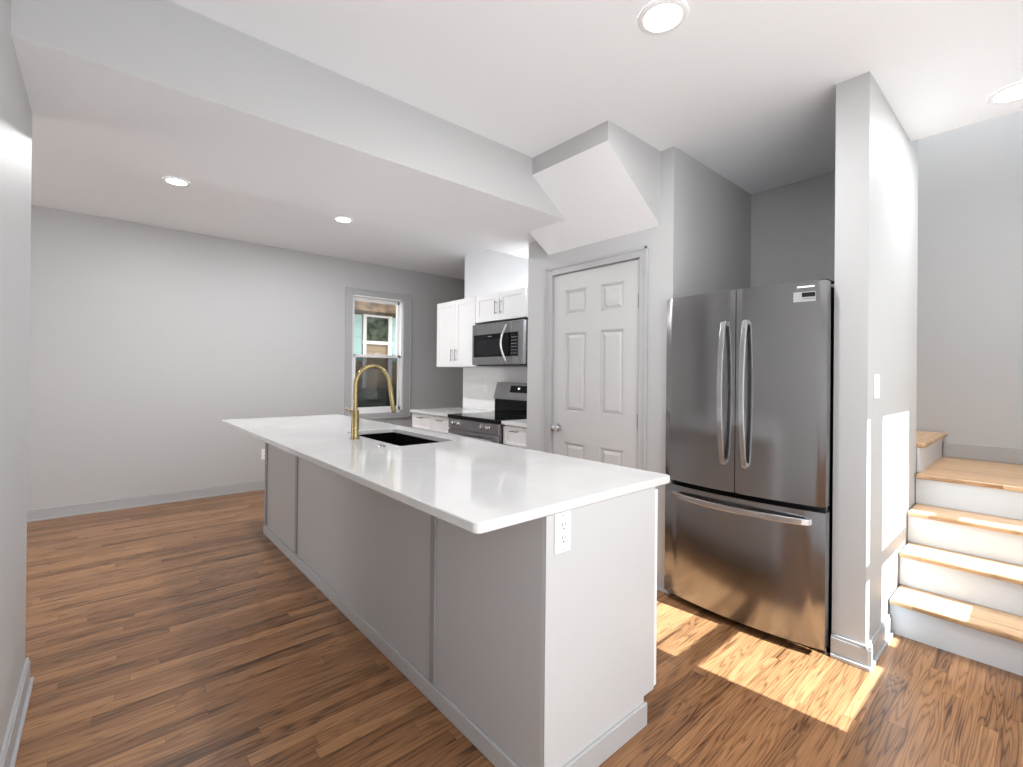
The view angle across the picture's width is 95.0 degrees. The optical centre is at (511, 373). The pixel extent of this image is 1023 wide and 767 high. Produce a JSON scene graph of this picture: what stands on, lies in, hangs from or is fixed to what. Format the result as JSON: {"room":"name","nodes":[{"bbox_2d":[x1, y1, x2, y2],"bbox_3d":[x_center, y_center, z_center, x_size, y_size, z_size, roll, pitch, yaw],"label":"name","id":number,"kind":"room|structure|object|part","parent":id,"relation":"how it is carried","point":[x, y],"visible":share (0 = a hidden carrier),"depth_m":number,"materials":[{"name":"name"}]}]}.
{"room":"kitchen","nodes":[
{"label":"kitchen","id":0,"kind":"room"},
{"bbox_2d":[0,0,31,751],"bbox_3d":[-0.928,-0.102,0.623,0.118,2.810,3.440,1,0,-41],"label":"wall","id":1,"kind":"structure","parent":0,"point":[15,109],"depth_m":1.60,"materials":[{"name":"grey paint"}]},
{"bbox_2d":[0,657,33,766],"bbox_3d":[-0.939,1.250,0.724,0.026,0.105,3.315,1,0,-41],"label":"baseboard","id":2,"kind":"structure","parent":1,"relation":"attached to","point":[10,746],"depth_m":1.68,"materials":[{"name":"grey paint"}]},
{"bbox_2d":[27,205,464,509],"bbox_3d":[-3.318,-0.158,4.908,8.050,2.900,0.160,1,0,-41],"label":"wall","id":3,"kind":"structure","parent":0,"point":[143,339],"depth_m":4.74,"materials":[{"name":"grey paint"}]},
{"bbox_2d":[27,480,264,522],"bbox_3d":[-3.282,1.242,4.824,7.780,0.100,0.026,1,0,-41],"label":"baseboard","id":4,"kind":"structure","parent":3,"relation":"attached to","point":[155,499],"depth_m":4.53,"materials":[{"name":"grey paint"}]},
{"bbox_2d":[261,449,264,459],"bbox_3d":[-2.775,0.903,5.275,0.072,0.116,0.008,1,0,-41],"label":"wall outlet","id":5,"kind":"object","parent":3,"relation":"attached to","point":[262,450],"visible":0.6,"depth_m":5.26,"materials":[{"name":"white plastic"}]},
{"bbox_2d":[344,286,411,419],"bbox_3d":[-1.773,-0.249,6.210,0.922,1.680,0.148,1,0,-41],"label":"window","id":6,"kind":"structure","parent":3,"relation":"in","point":[373,394],"depth_m":6.26,"materials":[{"name":"grey paint"}]},
{"bbox_3d":[-1.803,-0.601,6.224,0.671,0.773,0.035,1,0,-41],"label":"sash","id":7,"kind":"part","parent":6,"relation":"part of","materials":[{"name":"white plastic"}]},
{"bbox_3d":[-1.780,0.117,6.188,0.671,0.743,0.035,1,0,-41],"label":"sash","id":8,"kind":"part","parent":6,"relation":"part of","materials":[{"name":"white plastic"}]},
{"bbox_3d":[-1.795,-0.249,6.210,0.715,1.520,0.119,1,0,-41],"label":"frame","id":9,"kind":"part","parent":6,"relation":"part of","materials":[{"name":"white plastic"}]},
{"bbox_2d":[31,143,486,279],"bbox_3d":[-2.331,-1.547,3.797,8.050,0.200,2.800,1,0,-41],"label":"ceiling","id":10,"kind":"structure","parent":0,"point":[64,180],"depth_m":4.26,"materials":[{"name":"white paint"}]},
{"bbox_2d":[162,177,189,185],"bbox_3d":[-2.521,-1.446,3.526,0.170,0.006,0.170,1,0,-41],"label":"recessed light","id":11,"kind":"object","parent":10,"relation":"in","point":[176,181],"visible":1,"depth_m":3.52,"materials":[{"name":"white plastic"}]},
{"bbox_2d":[334,216,352,222],"bbox_3d":[-1.563,-1.434,4.361,0.170,0.006,0.170,1,0,-41],"label":"recessed light","id":12,"kind":"object","parent":10,"relation":"in","point":[342,219],"visible":1,"depth_m":4.35,"materials":[{"name":"white plastic"}]},
{"bbox_2d":[464,249,527,367],"bbox_3d":[0.092,-0.124,5.023,0.140,2.900,1.880,1,0,-41],"label":"wall","id":13,"kind":"structure","parent":0,"point":[487,271],"depth_m":5.28,"materials":[{"name":"white paint"}]},
{"bbox_2d":[437,296,491,367],"bbox_3d":[-0.498,-0.445,5.289,0.401,0.736,0.750,1,0,-41],"label":"upper cabinet","id":14,"kind":"object","parent":13,"relation":"attached to","point":[456,319],"visible":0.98,"depth_m":5.16,"materials":[{"name":"white paint"}]},
{"bbox_3d":[-0.740,-0.447,5.327,0.020,0.732,0.372,1,0,-41],"label":"cabinet door","id":15,"kind":"part","parent":14,"relation":"part of","materials":[{"name":"white paint"}]},
{"bbox_3d":[-0.494,-0.446,5.045,0.020,0.732,0.372,1,0,-41],"label":"cabinet door","id":16,"kind":"part","parent":14,"relation":"part of","materials":[{"name":"white paint"}]},
{"bbox_2d":[463,367,526,410],"bbox_3d":[0.031,0.171,4.971,0.012,0.478,1.870,1,0,-41],"label":"backsplash","id":17,"kind":"structure","parent":13,"relation":"attached to","point":[474,396],"depth_m":5.35,"materials":[{"name":"white"}]},
{"bbox_2d":[476,286,527,323],"bbox_3d":[0.130,-0.665,4.573,0.401,0.280,1.147,1,0,-41],"label":"upper cabinet","id":18,"kind":"object","parent":13,"relation":"attached to","point":[509,305],"visible":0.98,"depth_m":4.56,"materials":[{"name":"white paint"}]},
{"bbox_3d":[-0.239,-0.668,4.756,0.020,0.276,0.382,1,0,-41],"label":"cabinet door","id":19,"kind":"part","parent":18,"relation":"part of","materials":[{"name":"white paint"}]},
{"bbox_2d":[472,319,527,366],"bbox_3d":[-0.025,-0.288,4.666,0.478,0.420,0.783,1,0,-41],"label":"microwave","id":20,"kind":"object","parent":18,"relation":"attached to","point":[499,344],"visible":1,"depth_m":4.50,"materials":[{"name":"silver metal"}]},
{"bbox_3d":[-0.073,-0.293,4.415,0.081,0.355,0.028,1,0,-18],"label":"handle","id":21,"kind":"part","parent":20,"relation":"part of","materials":[{"name":"silver metal"}]},
{"bbox_3d":[0.014,-0.666,4.465,0.020,0.276,0.382,1,0,-41],"label":"cabinet door","id":22,"kind":"part","parent":18,"relation":"part of","materials":[{"name":"white paint"}]},
{"bbox_3d":[0.270,-0.665,4.182,0.020,0.280,0.373,1,0,-41],"label":"filler panel","id":23,"kind":"part","parent":18,"relation":"part of","materials":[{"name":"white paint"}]},
{"bbox_2d":[15,490,1022,766],"bbox_3d":[-1.169,1.366,2.538,8.200,0.120,6.650,1,0,-41],"label":"floor","id":24,"kind":"structure","parent":0,"point":[174,634],"depth_m":1.99,"materials":[{"name":"brown wood"}]},
{"bbox_2d":[412,413,449,440],"bbox_3d":[-0.618,0.878,5.175,0.707,0.884,0.795,1,0,-41],"label":"base cabinet","id":25,"kind":"object","parent":24,"relation":"on","point":[440,424],"visible":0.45,"depth_m":4.97,"materials":[{"name":"white paint"}]},
{"bbox_3d":[-0.979,0.522,5.121,0.020,0.157,0.394,1,0,-41],"label":"drawer","id":26,"kind":"part","parent":25,"relation":"part of","materials":[{"name":"white paint"}]},
{"bbox_3d":[-0.717,0.524,4.821,0.020,0.157,0.389,1,0,-41],"label":"drawer","id":27,"kind":"part","parent":25,"relation":"part of","materials":[{"name":"white paint"}]},
{"bbox_2d":[410,407,493,416],"bbox_3d":[-0.612,0.420,5.185,0.693,0.030,0.815,1,0,-41],"label":"countertop","id":28,"kind":"structure","parent":25,"relation":"on","point":[444,412],"depth_m":5.13,"materials":[{"name":"white stone"}]},
{"bbox_2d":[263,442,657,766],"bbox_3d":[-0.711,0.870,2.834,0.672,0.884,3.226,1,0,-41],"label":"kitchen island","id":29,"kind":"object","parent":24,"relation":"on","point":[535,639],"visible":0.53,"depth_m":1.69,"materials":[{"name":"grey paint"}]},
{"bbox_3d":[-0.951,0.867,2.634,0.018,0.884,3.188,1,0,-41],"label":"panel","id":30,"kind":"part","parent":29,"relation":"part of","materials":[{"name":"grey paint"}]},
{"bbox_2d":[222,414,669,533],"bbox_3d":[-0.885,0.410,2.895,0.980,0.030,3.536,1,0,-41],"label":"island countertop","id":31,"kind":"structure","parent":29,"relation":"on","point":[475,486],"depth_m":1.93,"materials":[{"name":"white stone"}]},
{"bbox_2d":[345,364,395,438],"bbox_3d":[-0.886,0.167,2.954,0.298,0.456,0.146,1,0,-41],"label":"kitchen faucet","id":32,"kind":"object","parent":31,"relation":"on","point":[354,413],"visible":1,"depth_m":2.84,"materials":[{"name":"gold metal"}]},
{"bbox_3d":[-0.863,0.082,2.917,0.248,0.286,0.025,1,0,-41],"label":"spout","id":33,"kind":"part","parent":32,"relation":"part of","materials":[{"name":"gold metal"}]},
{"bbox_2d":[359,432,437,445],"bbox_3d":[-0.739,0.539,2.999,0.383,0.224,0.823,1,0,-41],"label":"sink","id":34,"kind":"object","parent":31,"relation":"in","point":[394,438],"visible":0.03,"depth_m":3.33,"materials":[{"name":"black metal"}]},
{"bbox_2d":[554,511,570,554],"bbox_3d":[0.159,0.494,1.462,0.072,0.124,0.006,1,0,-41],"label":"outlet plate","id":35,"kind":"object","parent":29,"relation":"attached to","point":[562,520],"depth_m":1.46,"materials":[{"name":"white plastic"}]},
{"bbox_2d":[560,519,566,545],"bbox_3d":[0.162,0.494,1.459,0.032,0.079,0.003,1,0,-41],"label":"receptacle","id":36,"kind":"object","parent":29,"relation":"attached to","point":[563,522],"depth_m":1.46,"materials":[{"name":"white plastic"}]},
{"bbox_3d":[0.321,0.876,1.619,0.601,0.884,0.014,1,0,-41],"label":"panel","id":37,"kind":"part","parent":29,"relation":"part of","materials":[{"name":"grey paint"}]},
{"bbox_3d":[0.307,1.276,1.592,0.532,0.085,0.012,1,0,-41],"label":"baseboard","id":38,"kind":"part","parent":29,"relation":"part of","materials":[{"name":"grey paint"}]},
{"bbox_3d":[0.388,0.829,2.021,0.020,0.762,0.524,1,0,-41],"label":"cabinet door","id":39,"kind":"part","parent":29,"relation":"part of","materials":[{"name":"white paint"}]},
{"bbox_2d":[445,382,526,444],"bbox_3d":[-0.135,0.690,4.543,0.757,1.205,0.779,1,0,-41],"label":"range","id":40,"kind":"object","parent":24,"relation":"on","point":[510,398],"visible":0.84,"depth_m":4.52,"materials":[{"name":"silver metal"}]},
{"bbox_3d":[-0.396,0.584,4.314,0.059,0.024,0.693,1,0,-41],"label":"handle","id":41,"kind":"part","parent":40,"relation":"part of","materials":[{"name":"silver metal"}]},
{"bbox_3d":[-0.366,0.831,4.341,0.028,0.578,0.767,1,0,-41],"label":"oven door","id":42,"kind":"part","parent":40,"relation":"part of","materials":[{"name":"silver metal"}]},
{"bbox_3d":[-0.360,0.482,4.344,0.022,0.095,0.773,1,0,-41],"label":"control panel","id":43,"kind":"part","parent":40,"relation":"part of","materials":[{"name":"silver metal"}]},
{"bbox_2d":[448,411,526,423],"bbox_3d":[-0.146,0.418,4.531,0.615,0.036,0.777,1,0,-41],"label":"cooktop","id":44,"kind":"object","parent":40,"relation":"in","point":[495,417],"depth_m":4.43,"materials":[{"name":"black glass"}]},
{"bbox_3d":[0.111,0.178,4.753,0.120,0.175,0.779,1,0,-41],"label":"backguard panel","id":45,"kind":"part","parent":40,"relation":"part of","materials":[{"name":"silver metal"}]},
{"bbox_2d":[503,425,526,448],"bbox_3d":[0.270,0.883,4.157,0.707,0.884,0.322,1,0,-41],"label":"base cabinet","id":46,"kind":"object","parent":24,"relation":"on","point":[515,436],"visible":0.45,"depth_m":3.96,"materials":[{"name":"white paint"}]},
{"bbox_2d":[501,419,526,427],"bbox_3d":[0.279,0.425,4.163,0.693,0.030,0.330,1,0,-41],"label":"countertop","id":47,"kind":"structure","parent":46,"relation":"on","point":[522,422],"depth_m":3.98,"materials":[{"name":"white stone"}]},
{"bbox_2d":[664,279,833,652],"bbox_3d":[1.428,0.443,2.693,0.858,1.779,0.822,1,0,-41],"label":"refrigerator","id":48,"kind":"object","parent":24,"relation":"on","point":[750,371],"visible":0.99,"depth_m":2.37,"materials":[{"name":"silver metal"}]},
{"bbox_3d":[1.067,0.090,2.641,0.102,1.062,0.423,1,0,-41],"label":"door","id":49,"kind":"part","parent":48,"relation":"part of","materials":[{"name":"silver metal"}]},
{"bbox_3d":[1.108,0.101,2.466,0.071,0.755,0.026,1,0,-41],"label":"handle","id":50,"kind":"part","parent":48,"relation":"part of","materials":[{"name":"silver metal"}]},
{"bbox_3d":[1.148,0.697,2.445,0.092,0.030,0.708,1,0,-41],"label":"handle","id":51,"kind":"part","parent":48,"relation":"part of","materials":[{"name":"silver metal"}]},
{"bbox_3d":[1.181,0.102,2.384,0.071,0.755,0.026,1,0,-41],"label":"handle","id":52,"kind":"part","parent":48,"relation":"part of","materials":[{"name":"silver metal"}]},
{"bbox_3d":[1.189,0.966,2.488,0.102,0.637,0.822,1,0,-41],"label":"freezer drawer","id":53,"kind":"part","parent":48,"relation":"part of","materials":[{"name":"silver metal"}]},
{"bbox_3d":[1.338,0.091,2.330,0.102,1.062,0.395,1,0,-41],"label":"door","id":54,"kind":"part","parent":48,"relation":"part of","materials":[{"name":"silver metal"}]},
{"bbox_3d":[1.409,-0.377,2.223,0.054,0.021,0.002,0,0,39],"label":"label panel","id":55,"kind":"part","parent":48,"relation":"part of","materials":[{"name":"black plastic"}]},
{"bbox_2d":[889,430,1022,675],"bbox_3d":[2.755,0.797,2.776,1.713,1.098,1.545,1,0,-41],"label":"staircase","id":56,"kind":"structure","parent":24,"relation":"on","point":[960,592],"depth_m":2.46,"materials":[{"name":"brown wood"}]},
{"bbox_2d":[168,0,1022,193],"bbox_3d":[0.738,-1.487,1.830,4.150,0.200,2.800,1,0,-41],"label":"ceiling","id":57,"kind":"structure","parent":0,"point":[746,89],"depth_m":2.09,"materials":[{"name":"white paint"}]},
{"bbox_2d":[11,0,565,258],"bbox_3d":[-1.707,-1.353,2.052,6.500,0.535,0.972,1,0,-41],"label":"ceiling beam","id":58,"kind":"structure","parent":57,"relation":"attached to","point":[167,87],"depth_m":2.17,"materials":[{"name":"grey paint"}]},
{"bbox_2d":[530,121,660,254],"bbox_3d":[0.407,-1.181,3.102,0.530,0.512,0.970,1,0,-41],"label":"bulkhead","id":59,"kind":"object","parent":57,"relation":"attached to","point":[604,180],"visible":0.64,"depth_m":2.88,"materials":[{"name":"grey paint"}]},
{"bbox_2d":[637,0,688,34],"bbox_3d":[0.588,-1.385,1.821,0.190,0.006,0.190,1,0,-41],"label":"recessed light","id":60,"kind":"object","parent":57,"relation":"in","point":[659,17],"visible":1,"depth_m":1.82,"materials":[{"name":"white plastic"}]},
{"bbox_2d":[986,81,1022,104],"bbox_3d":[2.448,-1.365,2.272,0.210,0.006,0.210,1,0,-41],"label":"recessed light","id":61,"kind":"object","parent":57,"relation":"in","point":[1013,92],"visible":1,"depth_m":2.29,"materials":[{"name":"white plastic"}]},
{"bbox_2d":[527,146,682,592],"bbox_3d":[0.815,-0.076,3.554,0.700,2.810,1.285,1,0,-41],"label":"wall","id":62,"kind":"structure","parent":0,"point":[664,241],"depth_m":2.94,"materials":[{"name":"grey paint"}]},
{"bbox_2d":[550,259,638,468],"bbox_3d":[0.559,0.286,3.293,0.106,2.063,0.774,1,0,-41],"label":"door","id":63,"kind":"structure","parent":62,"relation":"in","point":[596,327],"depth_m":3.27,"materials":[{"name":"grey paint"}]},
{"bbox_3d":[0.327,0.403,3.529,0.068,0.062,0.062,1,0,-41],"label":"knob","id":64,"kind":"part","parent":63,"relation":"part of","materials":[{"name":"silver metal"}]},
{"bbox_2d":[544,246,648,470],"bbox_3d":[0.557,0.258,3.295,0.024,2.135,0.895,1,0,-41],"label":"trim","id":65,"kind":"structure","parent":62,"relation":"attached to","point":[642,253],"depth_m":3.02,"materials":[{"name":"grey paint"}]},
{"bbox_2d":[657,572,669,593],"bbox_3d":[0.528,1.273,3.311,0.026,0.105,1.285,1,0,-41],"label":"baseboard","id":66,"kind":"structure","parent":62,"relation":"attached to","point":[660,576],"depth_m":2.86,"materials":[{"name":"grey paint"}]},
{"bbox_2d":[682,152,834,296],"bbox_3d":[1.222,-0.072,3.567,1.110,2.810,2.429,1,0,-41],"label":"wall","id":67,"kind":"structure","parent":0,"point":[734,238],"depth_m":3.29,"materials":[{"name":"grey paint"}]},
{"bbox_2d":[832,71,917,644],"bbox_3d":[2.040,-1.262,2.576,1.204,5.200,0.131,1,0,-41],"label":"wall","id":68,"kind":"structure","parent":0,"point":[876,161],"depth_m":2.21,"materials":[{"name":"grey paint"}]},
{"bbox_2d":[830,612,894,671],"bbox_3d":[1.736,1.282,2.308,0.495,0.105,0.157,1,0,-41],"label":"baseboard","id":69,"kind":"structure","parent":68,"relation":"attached to","point":[864,657],"depth_m":2.17,"materials":[{"name":"grey paint"}]},
{"bbox_2d":[874,374,879,398],"bbox_3d":[1.738,0.059,2.228,0.094,0.116,0.008,1,0,-41],"label":"light switch","id":70,"kind":"object","parent":68,"relation":"attached to","point":[876,376],"visible":1,"depth_m":2.21,"materials":[{"name":"white plastic"}]},
{"bbox_2d":[916,110,1022,503],"bbox_3d":[2.413,-1.254,3.824,1.200,5.200,3.600,1,0,-41],"label":"wall","id":71,"kind":"structure","parent":0,"point":[970,273],"depth_m":3.42,"materials":[{"name":"grey paint"}]},
{"bbox_2d":[943,442,1022,463],"bbox_3d":[3.585,0.569,3.144,0.014,0.107,1.020,1,0,-41],"label":"baseboard","id":72,"kind":"structure","parent":71,"relation":"attached to","point":[956,450],"depth_m":3.36,"materials":[{"name":"grey paint"}]},
{"label":"outside","id":73,"kind":"structure","parent":0,"visible":0},
{"bbox_3d":[-3.579,1.855,10.159,16.000,0.100,8.000,1,0,-41],"label":"ground","id":74,"kind":"structure","parent":73,"visible":0},
{"bbox_2d":[354,301,395,354],"bbox_3d":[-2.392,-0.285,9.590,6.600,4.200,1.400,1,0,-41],"label":"house","id":75,"kind":"structure","parent":74,"relation":"on","point":[374,323],"depth_m":9.00,"materials":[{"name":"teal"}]},
{"bbox_3d":[-2.614,-0.864,9.108,0.450,0.460,0.010,1,0,-41],"label":"pane","id":76,"kind":"part","parent":75,"relation":"part of","materials":[{"name":"green glass"}]},
{"bbox_3d":[-2.605,-0.399,9.098,0.630,1.520,0.060,1,0,-41],"label":"window trim","id":77,"kind":"part","parent":75,"relation":"part of","materials":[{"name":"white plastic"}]}
]}

